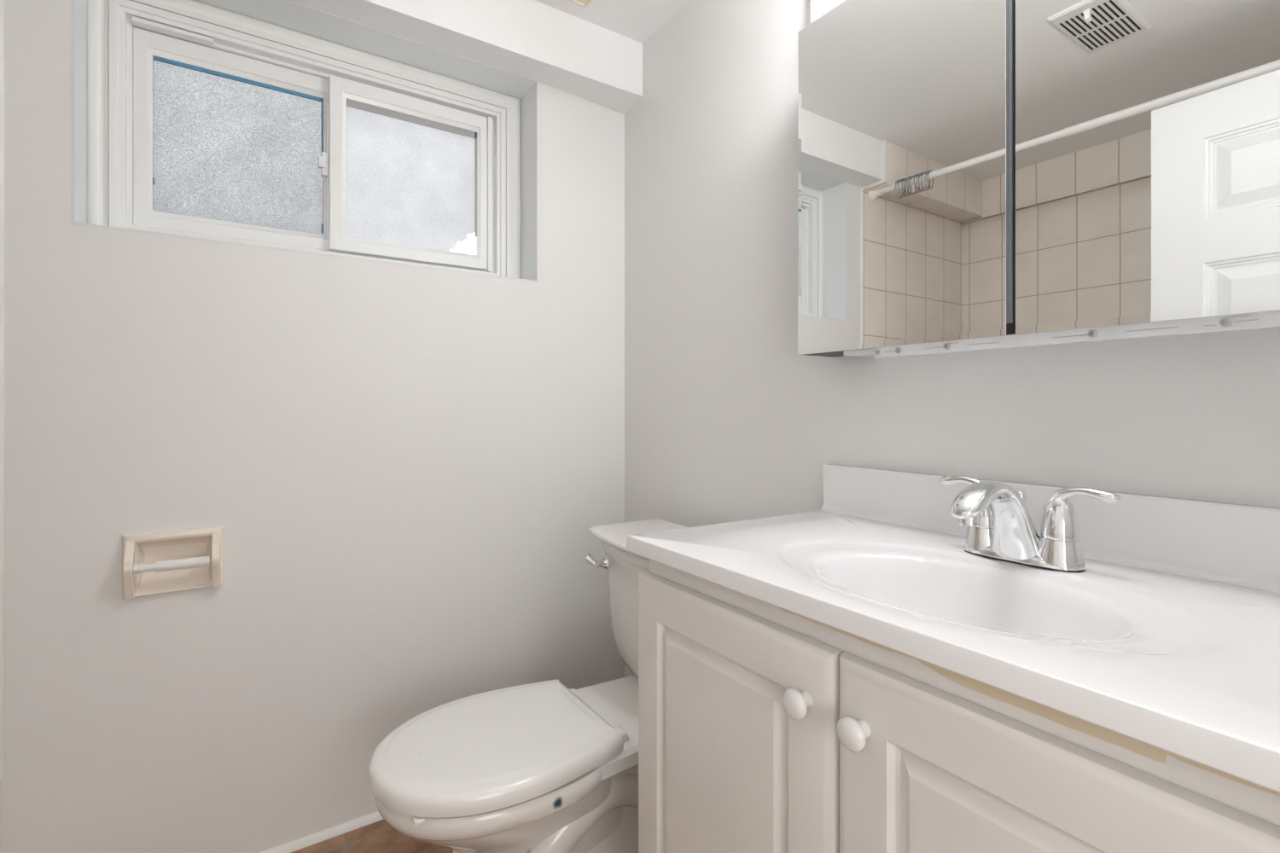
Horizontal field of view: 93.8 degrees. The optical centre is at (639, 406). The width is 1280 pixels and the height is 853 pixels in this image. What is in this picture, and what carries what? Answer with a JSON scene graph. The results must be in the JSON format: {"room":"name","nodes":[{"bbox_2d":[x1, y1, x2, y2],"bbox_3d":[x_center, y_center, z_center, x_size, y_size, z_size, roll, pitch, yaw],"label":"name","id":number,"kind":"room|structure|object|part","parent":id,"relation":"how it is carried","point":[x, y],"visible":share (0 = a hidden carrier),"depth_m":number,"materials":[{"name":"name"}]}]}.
{"room":"bathroom","nodes":[
{"label":"bathroom","id":0,"kind":"room"},
{"bbox_2d":[0,0,642,852],"bbox_3d":[-0.985,-0.036,1.326,2.154,2.085,0.350,0,0,-34],"label":"wall","id":1,"kind":"structure","parent":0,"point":[406,471],"depth_m":1.36,"materials":[{"name":"white paint"}]},
{"bbox_2d":[122,525,223,599],"bbox_3d":[-0.963,0.320,1.240,0.166,0.128,0.073,0,0,-34],"label":"toilet paper holder","id":2,"kind":"object","parent":1,"relation":"attached to","point":[172,561],"visible":1,"depth_m":1.25,"materials":[{"name":"beige ceramic"}]},
{"bbox_2d":[72,0,537,281],"bbox_3d":[-0.750,-0.640,1.513,0.971,0.567,0.201,0,0,-34],"label":"window","id":3,"kind":"structure","parent":1,"relation":"attached to","point":[287,125],"depth_m":1.49,"materials":[{"name":"white plastic"}]},
{"bbox_3d":[-0.959,-0.617,1.444,0.401,0.446,0.025,0,0,-34],"label":"sash","id":4,"kind":"part","parent":3,"relation":"part of","materials":[{"name":"white plastic"}]},
{"bbox_3d":[-0.958,-0.617,1.448,0.344,0.353,0.003,0,0,-34],"label":"pane","id":5,"kind":"part","parent":3,"relation":"part of","materials":[{"name":"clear glass"}]},
{"bbox_3d":[-0.621,-0.621,1.637,0.408,0.441,0.024,0,0,-34],"label":"sash","id":6,"kind":"part","parent":3,"relation":"part of","materials":[{"name":"white plastic"}]},
{"bbox_3d":[-0.618,-0.617,1.643,0.346,0.358,0.003,0,0,-34],"label":"pane","id":7,"kind":"part","parent":3,"relation":"part of","materials":[{"name":"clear glass"}]},
{"bbox_2d":[259,811,383,852],"bbox_3d":[-0.607,0.998,1.481,1.353,0.016,0.013,0,0,-34],"label":"baseboard","id":8,"kind":"structure","parent":1,"relation":"attached to","point":[318,837],"depth_m":1.40,"materials":[{"name":"white"}]},
{"bbox_2d":[290,819,453,852],"bbox_3d":[-0.104,1.056,0.009,2.354,0.100,3.420,0,0,-34],"label":"floor","id":9,"kind":"structure","parent":0,"point":[378,837],"depth_m":1.38,"materials":[{"name":"wood"}]},
{"bbox_2d":[367,518,687,852],"bbox_3d":[-0.136,0.655,1.221,0.767,0.702,0.494,0,0,-34],"label":"toilet","id":10,"kind":"object","parent":9,"relation":"on","point":[547,766],"visible":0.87,"depth_m":1.09,"materials":[{"name":"ceramic"}]},
{"bbox_3d":[-0.281,0.629,1.128,0.422,0.038,0.352,0,0,-34],"label":"lid","id":11,"kind":"part","parent":10,"relation":"part of","materials":[{"name":"white plastic"}]},
{"bbox_3d":[-0.096,0.384,1.474,0.034,0.034,0.034,0,0,-34],"label":"flush lever","id":12,"kind":"part","parent":10,"relation":"part of","materials":[{"name":"silver metal"}]},
{"bbox_3d":[0.088,0.501,1.371,0.208,0.298,0.442,0,0,-34],"label":"tank","id":13,"kind":"part","parent":10,"relation":"part of","materials":[{"name":"white ceramic"}]},
{"bbox_3d":[0.078,0.328,1.364,0.253,0.048,0.494,0,0,-34],"label":"tank lid","id":14,"kind":"part","parent":10,"relation":"part of","materials":[{"name":"white ceramic"}]},
{"bbox_2d":[638,558,1279,852],"bbox_3d":[0.389,0.619,0.756,0.479,0.774,0.796,0,0,-34],"label":"vanity cabinet","id":15,"kind":"object","parent":9,"relation":"on","point":[764,727],"visible":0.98,"depth_m":0.62,"materials":[{"name":"wood"}]},
{"bbox_3d":[0.107,0.584,0.813,0.018,0.634,0.389,0,0,-34],"label":"door","id":16,"kind":"part","parent":15,"relation":"part of","materials":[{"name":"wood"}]},
{"bbox_3d":[0.176,0.330,0.668,0.027,0.033,0.033,0,0,-34],"label":"knob","id":17,"kind":"part","parent":15,"relation":"part of","materials":[{"name":"white ceramic"}]},
{"bbox_3d":[0.217,0.330,0.607,0.027,0.033,0.033,0,0,-34],"label":"knob","id":18,"kind":"part","parent":15,"relation":"part of","materials":[{"name":"white ceramic"}]},
{"bbox_2d":[626,464,1279,792],"bbox_3d":[0.402,0.221,0.757,0.475,0.210,0.813,0,0,-34],"label":"washbasin","id":19,"kind":"object","parent":15,"relation":"in","point":[1167,638],"visible":0.89,"depth_m":0.69,"materials":[{"name":"stone"}]},
{"bbox_2d":[939,475,1120,572],"bbox_3d":[0.477,0.151,0.807,0.197,0.114,0.187,0,0,0],"label":"faucet","id":20,"kind":"object","parent":19,"relation":"on","point":[1001,527],"visible":1,"depth_m":0.77,"materials":[{"name":"silver metal"}]},
{"bbox_3d":[0.474,0.119,0.865,0.018,0.039,0.084,0,0,-34],"label":"lever","id":21,"kind":"part","parent":20,"relation":"part of","materials":[{"name":"silver metal"}]},
{"bbox_3d":[0.488,0.141,0.848,0.042,0.054,0.042,0,0,-34],"label":"handle","id":22,"kind":"part","parent":20,"relation":"part of","materials":[{"name":"silver metal"}]},
{"bbox_3d":[0.455,0.151,0.769,0.173,0.114,0.076,0,0,-34],"label":"spout","id":23,"kind":"part","parent":20,"relation":"part of","materials":[{"name":"silver metal"}]},
{"bbox_3d":[0.527,0.151,0.830,0.014,0.070,0.014,0,0,-34],"label":"lift rod","id":24,"kind":"part","parent":20,"relation":"part of","materials":[{"name":"silver metal"}]},
{"bbox_3d":[0.540,0.141,0.770,0.042,0.054,0.042,0,0,-34],"label":"handle","id":25,"kind":"part","parent":20,"relation":"part of","materials":[{"name":"silver metal"}]},
{"bbox_3d":[0.551,0.119,0.751,0.018,0.039,0.084,0,0,-34],"label":"lever","id":26,"kind":"part","parent":20,"relation":"part of","materials":[{"name":"silver metal"}]},
{"bbox_3d":[0.329,0.584,0.481,0.018,0.634,0.403,0,0,-34],"label":"door","id":27,"kind":"part","parent":15,"relation":"part of","materials":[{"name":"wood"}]},
{"bbox_2d":[535,0,690,43],"bbox_3d":[-0.118,-1.129,0.029,2.354,0.100,3.470,0,0,-34],"label":"ceiling","id":28,"kind":"structure","parent":0,"point":[637,20],"depth_m":1.64,"materials":[{"name":"white paint"}]},
{"bbox_2d":[568,0,592,7],"bbox_3d":[-0.179,-1.072,1.429,0.251,0.014,0.251,0,0,-34],"label":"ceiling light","id":29,"kind":"object","parent":28,"relation":"attached to","point":[584,3],"visible":1,"depth_m":1.58,"materials":[{"name":"beige"}]},
{"bbox_2d":[624,0,1279,677],"bbox_3d":[0.402,-0.036,1.279,0.100,2.085,1.970,0,0,-34],"label":"wall","id":30,"kind":"structure","parent":0,"point":[725,420],"depth_m":1.34,"materials":[{"name":"white paint"}]},
{"bbox_2d":[809,0,845,23],"bbox_3d":[0.502,-0.858,0.840,0.221,0.253,0.810,0,0,-34],"label":"vanity light","id":31,"kind":"object","parent":30,"relation":"attached to","point":[817,8],"visible":0.02,"depth_m":1.20,"materials":[{"name":"white"}]},
{"bbox_2d":[798,0,1279,358],"bbox_3d":[0.562,-0.405,0.865,0.095,0.643,0.776,0,0,-34],"label":"upper cabinet","id":32,"kind":"object","parent":30,"relation":"attached to","point":[974,175],"visible":1,"depth_m":0.82,"materials":[{"name":"silver metal"}]},
{"bbox_3d":[0.379,-0.412,1.146,0.086,0.622,0.092,0,0,-34],"label":"panel","id":33,"kind":"part","parent":32,"relation":"part of","materials":[{"name":"black"}]},
{"bbox_2d":[798,0,1006,354],"bbox_3d":[0.413,-0.414,1.005,0.004,0.626,0.378,0,0,-34],"label":"mirror","id":34,"kind":"object","parent":32,"relation":"attached to","point":[903,103],"depth_m":0.98,"materials":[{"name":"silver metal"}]},
{"bbox_3d":[0.417,-0.414,1.008,0.005,0.626,0.378,0,0,-34],"label":"door","id":35,"kind":"part","parent":32,"relation":"part of","materials":[{"name":"grey mirror"}]},
{"bbox_3d":[0.523,-0.421,0.845,0.009,0.607,0.007,0,0,-34],"label":"edge pull","id":36,"kind":"part","parent":32,"relation":"part of","materials":[{"name":"grey metal"}]},
{"bbox_3d":[0.571,-0.093,0.776,0.005,0.018,0.602,0,0,-34],"label":"rail","id":37,"kind":"part","parent":32,"relation":"part of","materials":[{"name":"white metal"}]},
{"bbox_2d":[1015,0,1279,334],"bbox_3d":[0.632,-0.414,0.677,0.004,0.626,0.386,0,0,-34],"label":"mirror","id":38,"kind":"object","parent":32,"relation":"attached to","point":[1148,131],"depth_m":0.72,"materials":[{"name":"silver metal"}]},
{"bbox_2d":[820,464,1279,593],"bbox_3d":[0.590,0.161,0.872,0.033,0.091,0.792,0,0,-34],"label":"backsplash","id":39,"kind":"structure","parent":30,"relation":"attached to","point":[1233,544],"depth_m":0.78,"materials":[{"name":"white stone"}]},
{"bbox_3d":[-1.481,-0.217,0.840,0.788,1.724,0.109,0,0,-34],"label":"wall","id":40,"kind":"structure","parent":0,"visible":0},
{"bbox_2d":[0,0,5,782],"bbox_3d":[-1.152,-0.194,1.057,0.018,1.770,0.112,0,0,-34],"label":"trim","id":41,"kind":"structure","parent":40,"relation":"attached to","point":[2,2],"depth_m":1.10,"materials":[{"name":"white"}]}
]}

